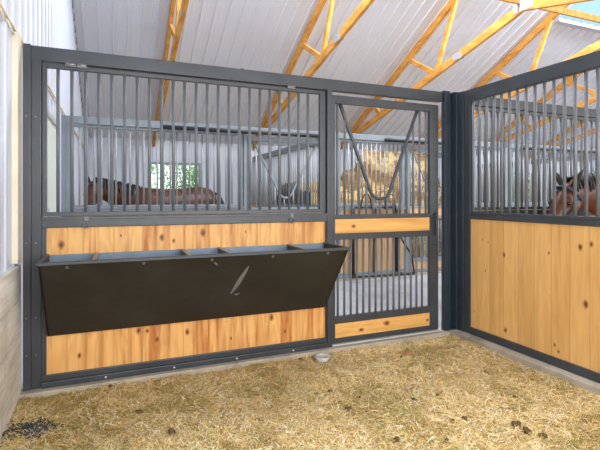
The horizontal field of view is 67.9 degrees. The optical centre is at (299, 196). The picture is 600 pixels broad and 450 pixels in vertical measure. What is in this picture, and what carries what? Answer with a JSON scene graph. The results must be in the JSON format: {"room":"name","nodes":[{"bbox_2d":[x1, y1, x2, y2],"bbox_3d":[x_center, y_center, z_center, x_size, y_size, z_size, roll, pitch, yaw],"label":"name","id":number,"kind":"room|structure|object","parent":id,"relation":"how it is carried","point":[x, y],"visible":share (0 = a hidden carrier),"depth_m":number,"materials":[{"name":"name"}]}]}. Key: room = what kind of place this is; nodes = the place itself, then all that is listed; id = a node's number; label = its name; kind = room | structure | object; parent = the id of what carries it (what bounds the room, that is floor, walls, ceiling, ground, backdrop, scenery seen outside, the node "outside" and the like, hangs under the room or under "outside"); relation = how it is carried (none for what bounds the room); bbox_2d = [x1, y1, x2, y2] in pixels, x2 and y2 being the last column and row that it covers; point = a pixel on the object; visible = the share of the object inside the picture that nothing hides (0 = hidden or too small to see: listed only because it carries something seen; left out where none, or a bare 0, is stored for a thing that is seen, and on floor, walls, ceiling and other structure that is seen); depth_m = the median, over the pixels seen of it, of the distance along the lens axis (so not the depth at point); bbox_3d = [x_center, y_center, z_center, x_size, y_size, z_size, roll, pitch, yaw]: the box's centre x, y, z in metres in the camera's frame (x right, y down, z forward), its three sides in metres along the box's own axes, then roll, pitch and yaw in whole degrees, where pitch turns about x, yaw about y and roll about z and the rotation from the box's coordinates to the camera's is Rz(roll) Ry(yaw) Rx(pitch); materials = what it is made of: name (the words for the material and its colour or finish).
{"room":"horse stable stall","nodes":[
{"label":"horse stable stall","id":0,"kind":"room"},
{"bbox_2d":[0,0,83,386],"bbox_3d":[-2.458,-1.565,4.283,0.051,5.850,12.400,0,0,-23],"label":"wall","id":1,"kind":"structure","parent":0,"point":[45,23],"depth_m":3.26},
{"bbox_2d":[0,264,20,440],"bbox_3d":[-0.956,0.913,0.771,0.032,0.934,4.760,0,0,-23],"label":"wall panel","id":2,"kind":"structure","parent":1,"relation":"attached to","point":[10,281],"depth_m":2.64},
{"bbox_2d":[12,32,20,263],"bbox_3d":[-1.851,-0.315,2.911,0.036,1.490,0.120,0,0,-23],"label":"trim","id":3,"kind":"structure","parent":1,"relation":"attached to","point":[16,39],"depth_m":2.86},
{"bbox_2d":[0,1,83,148],"bbox_3d":[-2.451,-1.044,4.343,0.031,0.063,12.312,0,0,-23],"label":"trim","id":4,"kind":"structure","parent":1,"relation":"attached to","point":[3,12],"depth_m":2.79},
{"bbox_2d":[47,109,58,216],"bbox_3d":[-2.548,0.260,4.571,0.087,2.200,1.160,0,0,-23],"label":"door","id":5,"kind":"structure","parent":1,"relation":"in","point":[51,122],"depth_m":4.68,"materials":[{"name":"white"}]},
{"bbox_2d":[72,0,83,115],"bbox_3d":[-2.479,-2.885,4.404,0.025,3.057,12.038,0,0,-23],"label":"trim","id":6,"kind":"structure","parent":1,"relation":"attached to","point":[72,0],"depth_m":7.53,"materials":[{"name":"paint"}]},
{"bbox_2d":[22,273,440,386],"bbox_3d":[7.060,1.360,8.259,20.600,0.060,2.690,0,0,-23],"label":"floor","id":7,"kind":"structure","parent":1,"relation":"attached to","point":[347,283],"depth_m":6.08,"materials":[{"name":"concrete"}]},
{"bbox_2d":[19,328,450,398],"bbox_3d":[1.473,1.343,4.383,7.300,0.094,0.150,0,0,-23],"label":"trim","id":8,"kind":"structure","parent":1,"relation":"attached to","point":[46,392],"depth_m":3.45,"materials":[{"name":"concrete"}]},
{"bbox_2d":[23,43,441,390],"bbox_3d":[-0.241,0.133,3.669,3.499,2.325,0.084,0,0,-23],"label":"stall","id":9,"kind":"object","parent":8,"relation":"on","point":[77,358],"visible":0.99,"depth_m":3.35,"materials":[{"name":"grey metal"}]},
{"bbox_2d":[35,242,349,335],"bbox_3d":[-0.665,0.664,3.221,2.105,0.556,0.459,0,0,-23],"label":"trough","id":10,"kind":"object","parent":9,"relation":"attached to","point":[86,292],"visible":1,"depth_m":3.15,"materials":[{"name":"brown metal"}]},
{"bbox_2d":[332,95,437,343],"bbox_3d":[0.809,0.195,4.098,1.155,2.170,0.083,0,0,-23],"label":"door","id":11,"kind":"structure","parent":9,"relation":"attached to","point":[383,323],"depth_m":4.12,"materials":[{"name":"grey metal"}]},
{"bbox_2d":[332,329,439,346],"bbox_3d":[0.800,1.288,4.110,1.152,0.012,0.075,0,0,-23],"label":"threshold","id":12,"kind":"object","parent":8,"relation":"on","point":[435,330],"visible":0.56,"depth_m":4.07,"materials":[{"name":"metal"}]},
{"bbox_2d":[474,97,595,216],"bbox_3d":[3.160,0.135,5.096,3.473,2.320,0.076,0,0,-23],"label":"stall","id":13,"kind":"object","parent":8,"relation":"on","point":[569,110],"visible":0.3,"depth_m":4.79,"materials":[{"name":"grey metal"}]},
{"bbox_2d":[336,270,440,281],"bbox_3d":[2.182,1.343,7.742,11.200,0.094,0.120,0,0,-23],"label":"trim","id":14,"kind":"structure","parent":1,"relation":"attached to","point":[439,271],"depth_m":7.31,"materials":[{"name":"concrete"}]},
{"bbox_2d":[61,115,317,216],"bbox_3d":[-1.234,0.135,6.304,3.788,2.320,0.076,0,0,-23],"label":"stall","id":15,"kind":"object","parent":14,"relation":"on","point":[65,119],"visible":0.35,"depth_m":5.93,"materials":[{"name":"blue paint"}]},
{"bbox_2d":[163,124,317,137],"bbox_3d":[-0.698,-0.950,6.463,2.500,0.080,0.064,0,0,-23],"label":"door track","id":16,"kind":"object","parent":15,"relation":"attached to","point":[169,126],"visible":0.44,"depth_m":6.34,"materials":[{"name":"black metal"}]},
{"bbox_2d":[247,136,317,213],"bbox_3d":[-0.140,0.195,6.747,1.350,2.170,0.083,0,0,-23],"label":"door","id":17,"kind":"structure","parent":15,"relation":"attached to","point":[253,138],"depth_m":6.66,"materials":[{"name":"blue paint"}]},
{"bbox_2d":[252,138,317,207],"bbox_3d":[-0.370,0.135,9.281,0.062,2.280,4.690,0,0,-23],"label":"wall","id":18,"kind":"structure","parent":14,"relation":"on","point":[274,154],"depth_m":9.05,"materials":[{"name":"grey metal"}]},
{"bbox_2d":[335,132,440,278],"bbox_3d":[1.801,0.135,7.574,2.788,2.320,0.076,0,0,-23],"label":"stall","id":19,"kind":"object","parent":14,"relation":"on","point":[368,138],"visible":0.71,"depth_m":7.31,"materials":[{"name":"blue paint"}]},
{"bbox_2d":[352,194,414,277],"bbox_3d":[1.302,0.615,7.214,1.202,1.330,0.245,0,0,-23],"label":"wall rack","id":20,"kind":"object","parent":19,"relation":"attached to","point":[396,206],"visible":0.56,"depth_m":7.25,"materials":[{"name":"black metal"}]},
{"bbox_2d":[384,137,440,144],"bbox_3d":[2.222,-0.950,7.685,1.770,0.080,0.064,0,0,-23],"label":"door track","id":21,"kind":"object","parent":19,"relation":"attached to","point":[389,139],"visible":0.34,"depth_m":7.44,"materials":[{"name":"black metal"}]},
{"bbox_2d":[408,145,440,271],"bbox_3d":[2.439,0.195,7.826,1.300,2.170,0.083,0,0,-23],"label":"door","id":22,"kind":"structure","parent":19,"relation":"attached to","point":[409,146],"depth_m":7.66,"materials":[{"name":"grey metal"}]},
{"bbox_2d":[438,147,489,202],"bbox_3d":[2.978,0.135,10.682,0.062,2.280,4.690,0,0,-23],"label":"wall","id":23,"kind":"structure","parent":14,"relation":"on","point":[439,154],"depth_m":9.14,"materials":[{"name":"grey metal"}]},
{"bbox_2d":[474,141,506,210],"bbox_3d":[3.497,0.135,8.283,0.885,2.320,0.076,0,0,-23],"label":"stall","id":24,"kind":"object","parent":14,"relation":"on","point":[475,142],"visible":0.21,"depth_m":8.26,"materials":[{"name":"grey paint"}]},
{"bbox_2d":[482,154,594,202],"bbox_3d":[6.281,0.135,12.063,0.062,2.280,4.690,0,0,-23],"label":"wall","id":25,"kind":"structure","parent":14,"relation":"on","point":[593,154],"depth_m":11.91,"materials":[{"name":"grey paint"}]},
{"bbox_2d":[505,143,594,209],"bbox_3d":[5.537,0.135,9.136,3.528,2.320,0.076,0,0,-23],"label":"stall","id":26,"kind":"object","parent":14,"relation":"on","point":[506,144],"visible":0.22,"depth_m":8.70,"materials":[{"name":"blue paint"}]},
{"bbox_2d":[523,145,594,153],"bbox_3d":[5.667,-0.950,9.126,3.100,0.080,0.064,0,0,-23],"label":"door track","id":27,"kind":"object","parent":26,"relation":"attached to","point":[530,148],"visible":0.28,"depth_m":8.81,"materials":[{"name":"black metal"}]},
{"bbox_2d":[589,155,594,172],"bbox_3d":[6.581,0.195,9.559,1.200,2.170,0.083,0,0,-23],"label":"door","id":28,"kind":"structure","parent":26,"relation":"attached to","point":[589,155],"depth_m":9.36,"materials":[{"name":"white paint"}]},
{"bbox_2d":[72,0,599,160],"bbox_3d":[7.065,-2.890,8.239,20.806,3.220,12.550,0,0,-23],"label":"ceiling","id":29,"kind":"structure","parent":0,"point":[256,35],"depth_m":8.95,"materials":[{"name":"white metal"}]},
{"bbox_2d":[152,0,188,146],"bbox_3d":[-1.085,-2.797,4.874,0.066,3.212,12.390,0,0,-23],"label":"roof truss","id":30,"kind":"object","parent":29,"relation":"attached to","point":[181,8],"visible":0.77,"depth_m":7.12,"materials":[{"name":"wood"}]},
{"bbox_2d":[499,0,599,22],"bbox_3d":[7.008,-2.980,8.319,20.450,0.100,0.040,0,0,-23],"label":"brace","id":31,"kind":"object","parent":30,"relation":"attached to","point":[557,9],"visible":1,"depth_m":7.19,"materials":[{"name":"yellow wood"}]},
{"bbox_2d":[252,0,374,150],"bbox_3d":[1.148,-2.797,5.808,0.066,3.212,12.390,0,0,-23],"label":"roof truss","id":32,"kind":"object","parent":29,"relation":"attached to","point":[326,50],"visible":0.75,"depth_m":7.75,"materials":[{"name":"wood"}]},
{"bbox_2d":[341,0,592,148],"bbox_3d":[3.380,-2.797,6.742,0.066,3.212,12.390,0,0,-23],"label":"roof truss","id":33,"kind":"object","parent":29,"relation":"attached to","point":[525,5],"visible":0.73,"depth_m":8.33,"materials":[{"name":"wood"}]},
{"bbox_2d":[411,4,599,151],"bbox_3d":[5.613,-2.797,7.676,0.066,3.212,12.390,0,0,-23],"label":"roof truss","id":34,"kind":"object","parent":29,"relation":"attached to","point":[545,25],"visible":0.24,"depth_m":9.40,"materials":[{"name":"wood"}]},
{"bbox_2d":[488,73,595,142],"bbox_3d":[7.845,-2.797,8.609,0.066,3.212,12.390,0,0,-23],"label":"roof truss","id":35,"kind":"object","parent":29,"relation":"attached to","point":[569,81],"visible":0.38,"depth_m":11.49,"materials":[{"name":"wood"}]},
{"bbox_2d":[524,121,594,158],"bbox_3d":[10.078,-2.797,9.543,0.066,3.212,12.390,0,0,-23],"label":"roof truss","id":36,"kind":"object","parent":29,"relation":"attached to","point":[568,129],"visible":0.31,"depth_m":13.73,"materials":[{"name":"wood"}]},
{"bbox_2d":[554,18,599,32],"bbox_3d":[6.844,-3.643,9.876,3.350,0.055,0.140,0,0,-23],"label":"trim","id":37,"kind":"structure","parent":29,"relation":"attached to","point":[559,21],"depth_m":9.45,"materials":[{"name":"white metal"}]},
{"bbox_2d":[558,0,599,25],"bbox_3d":[7.450,-4.081,8.428,3.350,0.778,3.040,0,0,-23],"label":"window","id":38,"kind":"structure","parent":29,"relation":"attached to","point":[591,7],"depth_m":9.12,"materials":[{"name":"blue"}]},
{"bbox_2d":[88,137,594,207],"bbox_3d":[4.650,0.090,13.994,20.620,2.940,0.068,0,0,-23],"label":"wall","id":39,"kind":"structure","parent":0,"point":[264,148],"depth_m":10.91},
{"bbox_2d":[151,162,200,186],"bbox_3d":[-3.023,-0.320,10.778,1.230,1.020,0.080,0,0,-23],"label":"window","id":40,"kind":"structure","parent":39,"relation":"in","point":[166,163],"depth_m":10.96,"materials":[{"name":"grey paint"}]},
{"bbox_2d":[514,172,531,201],"bbox_3d":[7.443,-0.320,15.156,1.230,1.020,0.080,0,0,-23],"label":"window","id":41,"kind":"structure","parent":39,"relation":"in","point":[514,172],"depth_m":15.15,"materials":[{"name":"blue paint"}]},
{"bbox_3d":[7.048,1.475,8.260,20.620,0.170,12.400,0,0,-23],"label":"floor","id":42,"kind":"structure","parent":0,"visible":0},
{"bbox_2d":[0,333,599,449],"bbox_3d":[0.704,1.325,1.460,3.617,0.095,4.739,0,0,-23],"label":"bedding","id":43,"kind":"object","parent":42,"relation":"on","point":[216,410],"visible":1,"depth_m":2.81,"materials":[{"name":"plant"}]},
{"bbox_2d":[0,416,69,446],"bbox_3d":[-1.568,1.328,2.550,0.469,0.043,0.314,0,0,-38],"label":"pile","id":44,"kind":"object","parent":43,"relation":"on","point":[26,425],"visible":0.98,"depth_m":2.56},
{"bbox_2d":[135,409,143,413],"bbox_3d":[-0.996,1.337,2.773,0.054,0.026,0.031,0,0,-3],"label":"clump","id":45,"kind":"object","parent":43,"relation":"on","point":[139,410],"visible":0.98,"depth_m":2.76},
{"bbox_2d":[168,428,174,434],"bbox_3d":[-0.730,1.339,2.538,0.050,0.035,0.052,0,0,27],"label":"clump","id":46,"kind":"object","parent":43,"relation":"on","point":[171,430],"visible":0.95,"depth_m":2.53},
{"bbox_2d":[315,353,329,361],"bbox_3d":[0.182,1.314,3.643,0.128,0.036,0.128,0,0,-23],"label":"plastic tub","id":47,"kind":"object","parent":43,"relation":"on","point":[320,357],"visible":1,"depth_m":3.61,"materials":[{"name":"white plastic"}]},
{"bbox_2d":[393,436,399,442],"bbox_3d":[0.531,1.337,2.454,0.039,0.030,0.048,0,0,27],"label":"clump","id":48,"kind":"object","parent":43,"relation":"on","point":[396,438],"visible":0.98,"depth_m":2.44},
{"bbox_2d":[511,421,521,426],"bbox_3d":[1.262,1.321,2.596,0.069,0.038,0.037,0,0,-23],"label":"clump","id":49,"kind":"object","parent":43,"relation":"on","point":[517,423],"visible":0.94,"depth_m":2.58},
{"bbox_2d":[523,427,531,434],"bbox_3d":[1.285,1.324,2.520,0.047,0.040,0.047,0,0,18],"label":"clump","id":50,"kind":"object","parent":43,"relation":"on","point":[526,429],"visible":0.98,"depth_m":2.51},
{"bbox_2d":[538,433,547,438],"bbox_3d":[1.353,1.333,2.488,0.051,0.033,0.044,0,0,-23],"label":"clump","id":51,"kind":"object","parent":43,"relation":"on","point":[545,435],"visible":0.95,"depth_m":2.48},
{"bbox_2d":[277,147,440,271],"bbox_3d":[1.307,0.127,9.967,3.408,2.528,4.618,0,0,-23],"label":"heap","id":52,"kind":"object","parent":42,"relation":"on","point":[364,151],"visible":0.22,"depth_m":9.42,"materials":[{"name":"plant"}]},
{"bbox_2d":[441,89,463,330],"bbox_3d":[1.482,0.160,4.328,0.170,2.400,0.228,0,0,-23],"label":"post","id":53,"kind":"object","parent":42,"relation":"on","point":[452,104],"visible":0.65,"depth_m":4.32,"materials":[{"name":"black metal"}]},
{"bbox_2d":[451,329,599,395],"bbox_3d":[2.458,1.333,2.164,0.235,0.114,4.695,0,0,-23],"label":"trim","id":54,"kind":"structure","parent":42,"relation":"on","point":[588,385],"depth_m":3.46,"materials":[{"name":"concrete"}]},
{"bbox_2d":[464,50,599,382],"bbox_3d":[2.449,0.135,2.165,0.062,2.280,4.505,0,0,-23],"label":"wall","id":55,"kind":"structure","parent":54,"relation":"on","point":[532,281],"depth_m":3.54,"materials":[{"name":"orange wood"}]},
{"bbox_3d":[-2.159,1.365,8.555,3.780,0.050,4.710,0,0,-23],"label":"bedding","id":56,"kind":"object","parent":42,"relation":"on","visible":0},
{"bbox_2d":[83,176,224,207],"bbox_3d":[-2.507,0.479,7.828,2.441,1.722,0.705,0,0,-33],"label":"horse","id":57,"kind":"object","parent":56,"relation":"on","point":[105,181],"visible":0.23,"depth_m":7.61},
{"bbox_3d":[4.126,1.365,2.872,3.370,0.050,4.675,0,0,-23],"label":"bedding","id":58,"kind":"object","parent":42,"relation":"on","visible":0},
{"bbox_2d":[547,169,595,215],"bbox_3d":[3.487,0.541,4.383,2.614,1.597,0.596,0,0,-15],"label":"horse","id":59,"kind":"object","parent":58,"relation":"on","point":[580,176],"visible":0.52,"depth_m":4.15},
{"label":"outside","id":60,"kind":"structure","parent":0,"visible":0},
{"bbox_3d":[-9.164,1.685,34.864,70.000,0.150,48.600,0,0,-23],"label":"ground","id":61,"kind":"structure","parent":60,"visible":0},
{"bbox_2d":[151,164,159,187],"bbox_3d":[-5.957,-0.490,13.994,3.080,4.209,3.000,0,0,-23],"label":"leafy tree","id":62,"kind":"object","parent":61,"relation":"on","point":[152,166],"visible":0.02,"depth_m":14.22,"materials":[{"name":"green plant"}]},
{"bbox_2d":[165,165,194,188],"bbox_3d":[-3.401,-0.281,15.897,3.043,3.792,3.080,0,0,-23],"label":"leafy tree","id":63,"kind":"object","parent":61,"relation":"on","point":[192,176],"visible":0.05,"depth_m":15.43,"materials":[{"name":"green plant"}]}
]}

